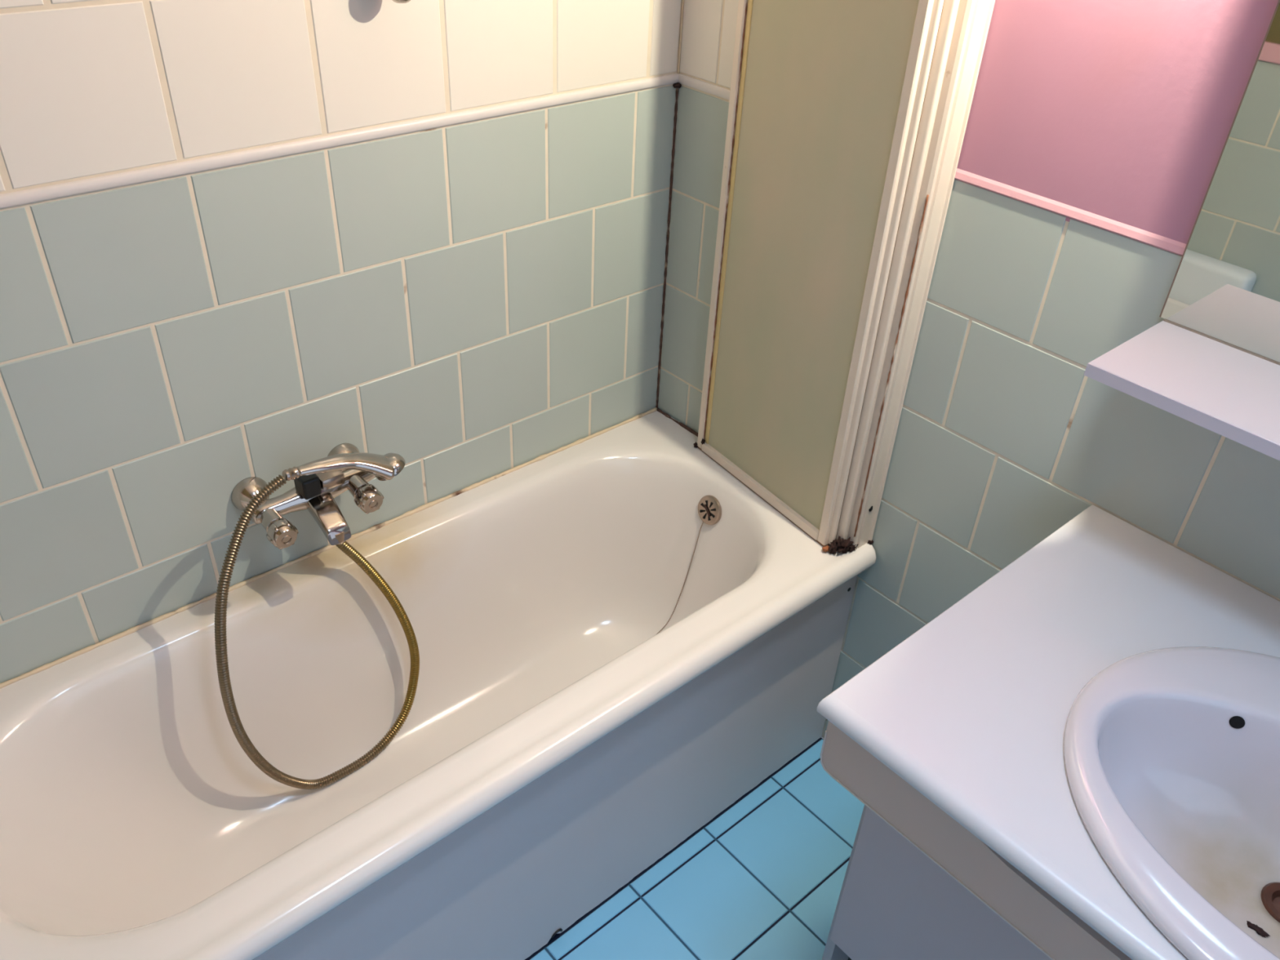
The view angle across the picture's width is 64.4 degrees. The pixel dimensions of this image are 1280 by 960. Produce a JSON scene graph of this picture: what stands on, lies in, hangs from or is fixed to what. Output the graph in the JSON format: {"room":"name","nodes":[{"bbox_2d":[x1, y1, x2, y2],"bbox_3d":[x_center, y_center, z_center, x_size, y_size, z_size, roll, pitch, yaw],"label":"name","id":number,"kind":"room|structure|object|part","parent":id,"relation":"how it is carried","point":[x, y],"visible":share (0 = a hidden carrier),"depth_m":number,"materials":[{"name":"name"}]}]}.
{"room":"bathroom","nodes":[
{"label":"bathroom","id":0,"kind":"room"},
{"bbox_2d":[0,0,684,683],"bbox_3d":[-0.562,-0.458,1.498,1.780,2.480,0.132,-25,44,-34],"label":"wall","id":1,"kind":"structure","parent":0,"point":[472,302],"depth_m":1.57,"materials":[{"name":"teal tile"}]},
{"bbox_2d":[231,443,383,549],"bbox_3d":[-0.534,0.029,1.686,0.231,0.103,0.153,-25,44,-34],"label":"mixer tap","id":2,"kind":"object","parent":1,"relation":"attached to","point":[316,493],"visible":0.89,"depth_m":1.66,"materials":[{"name":"silver metal"}]},
{"bbox_3d":[-0.584,0.075,1.631,0.043,0.044,0.077,-25,44,-34],"label":"handle","id":3,"kind":"part","parent":2,"relation":"part of","materials":[{"name":"silver metal"}]},
{"bbox_2d":[214,474,419,789],"bbox_3d":[-0.564,0.262,1.756,0.363,0.641,0.131,-25,44,-34],"label":"shower hose","id":4,"kind":"object","parent":2,"relation":"hanging from","point":[220,610],"visible":0.96,"depth_m":1.73,"materials":[{"name":"metal"}]},
{"bbox_3d":[-0.518,0.053,1.680,0.046,0.059,0.102,-25,44,-34],"label":"spout","id":5,"kind":"part","parent":2,"relation":"part of","materials":[{"name":"silver metal"}]},
{"bbox_3d":[-0.515,-0.003,1.685,0.042,0.023,0.034,-25,44,-34],"label":"cradle arm","id":6,"kind":"part","parent":2,"relation":"part of","materials":[{"name":"silver metal"}]},
{"bbox_2d":[282,452,405,480],"bbox_3d":[-0.478,-0.014,1.659,0.202,0.076,0.068,-25,44,-34],"label":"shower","id":7,"kind":"object","parent":2,"relation":"on","point":[385,467],"visible":1,"depth_m":1.66,"materials":[{"name":"silver metal"}]},
{"bbox_3d":[-0.469,0.021,1.716,0.043,0.044,0.077,-25,44,-34],"label":"handle","id":8,"kind":"part","parent":2,"relation":"part of","materials":[{"name":"silver metal"}]},
{"bbox_2d":[0,73,679,208],"bbox_3d":[-0.562,-0.447,1.414,1.680,0.017,0.008,-25,44,-34],"label":"trim","id":9,"kind":"structure","parent":1,"relation":"attached to","point":[118,180],"depth_m":1.47,"materials":[{"name":"white ceramic"}]},
{"bbox_2d":[392,0,410,3],"bbox_3d":[-0.348,-0.693,1.413,0.068,0.049,0.044,24,40,27],"label":"holder","id":10,"kind":"object","parent":1,"relation":"attached to","point":[394,1],"visible":1,"depth_m":1.41,"materials":[{"name":"silver metal"}]},
{"bbox_2d":[524,737,864,959],"bbox_3d":[0.148,1.169,1.478,1.680,0.080,2.350,-25,44,-34],"label":"floor","id":11,"kind":"structure","parent":0,"point":[762,879],"depth_m":1.95,"materials":[{"name":"tile"}]},
{"bbox_2d":[0,407,875,959],"bbox_3d":[-0.369,0.492,1.823,1.600,0.567,0.638,-25,44,-34],"label":"bathtub","id":12,"kind":"object","parent":11,"relation":"on","point":[620,639],"visible":0.93,"depth_m":1.77,"materials":[{"name":"white ceramic"}]},
{"bbox_3d":[-0.190,0.637,1.669,1.597,0.526,0.012,-25,44,-34],"label":"panel","id":13,"kind":"part","parent":12,"relation":"part of","materials":[{"name":"white plastic"}]},
{"bbox_3d":[0.053,0.227,2.146,0.211,0.314,0.019,-25,44,-34],"label":"plug chain","id":14,"kind":"part","parent":12,"relation":"part of","materials":[{"name":"silver metal"}]},
{"bbox_2d":[693,0,995,555],"bbox_3d":[0.290,-0.546,1.621,0.100,1.443,0.454,-25,44,-34],"label":"screen","id":15,"kind":"object","parent":12,"relation":"on","point":[847,120],"visible":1,"depth_m":1.68,"materials":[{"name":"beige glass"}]},
{"bbox_3d":[0.240,0.015,2.037,0.019,0.018,0.359,-20,42,-29],"label":"rail","id":16,"kind":"part","parent":15,"relation":"part of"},
{"bbox_3d":[0.273,-0.555,1.632,0.004,1.392,0.369,-20,42,-29],"label":"glass pane","id":17,"kind":"part","parent":15,"relation":"part of","materials":[{"name":"beige glass"}]},
{"bbox_2d":[820,719,1132,959],"bbox_3d":[0.751,0.734,1.339,0.610,0.844,0.974,-25,44,-34],"label":"vanity cabinet","id":18,"kind":"object","parent":11,"relation":"on","point":[917,884],"visible":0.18,"depth_m":1.32,"materials":[{"name":"white laminate"}]},
{"bbox_3d":[0.498,0.489,1.663,0.458,0.844,0.016,-25,44,-34],"label":"panel","id":19,"kind":"part","parent":18,"relation":"part of","materials":[{"name":"white wood"}]},
{"bbox_3d":[0.478,0.641,1.357,0.016,0.506,0.470,-25,44,-34],"label":"door","id":20,"kind":"part","parent":18,"relation":"part of","materials":[{"name":"grey laminate"}]},
{"bbox_2d":[817,504,1279,959],"bbox_3d":[0.767,0.384,1.081,0.629,0.026,0.981,-25,44,-34],"label":"countertop","id":21,"kind":"structure","parent":18,"relation":"on","point":[971,710],"depth_m":1.23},
{"bbox_2d":[1063,646,1279,959],"bbox_3d":[0.740,0.447,1.100,0.527,0.188,0.599,-25,44,-34],"label":"washbasin","id":22,"kind":"object","parent":21,"relation":"in","point":[1172,754],"visible":1,"depth_m":1.20,"materials":[{"name":"white ceramic"}]},
{"bbox_2d":[657,0,1279,737],"bbox_3d":[0.883,-0.189,1.234,0.123,2.480,2.350,-25,44,-34],"label":"wall","id":23,"kind":"structure","parent":0,"point":[1096,132],"depth_m":1.47,"materials":[{"name":"green tile"}]},
{"bbox_2d":[678,73,730,100],"bbox_3d":[0.267,-0.605,1.700,0.005,0.017,0.600,-25,44,-34],"label":"trim","id":24,"kind":"structure","parent":23,"relation":"attached to","point":[683,79],"depth_m":1.83,"materials":[{"name":"white ceramic"}]},
{"bbox_2d":[1084,319,1279,460],"bbox_3d":[0.939,0.049,1.019,0.204,0.019,0.959,-25,44,-34],"label":"wall shelf","id":25,"kind":"object","parent":23,"relation":"attached to","point":[1232,392],"visible":1,"depth_m":1.22,"materials":[{"name":"white laminate"}]},
{"bbox_2d":[1159,0,1279,362],"bbox_3d":[1.028,-0.279,0.867,0.005,0.696,0.966,-25,44,-34],"label":"mirror","id":26,"kind":"object","parent":23,"relation":"attached to","point":[1225,286],"visible":1,"depth_m":1.25,"materials":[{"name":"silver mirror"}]}
]}

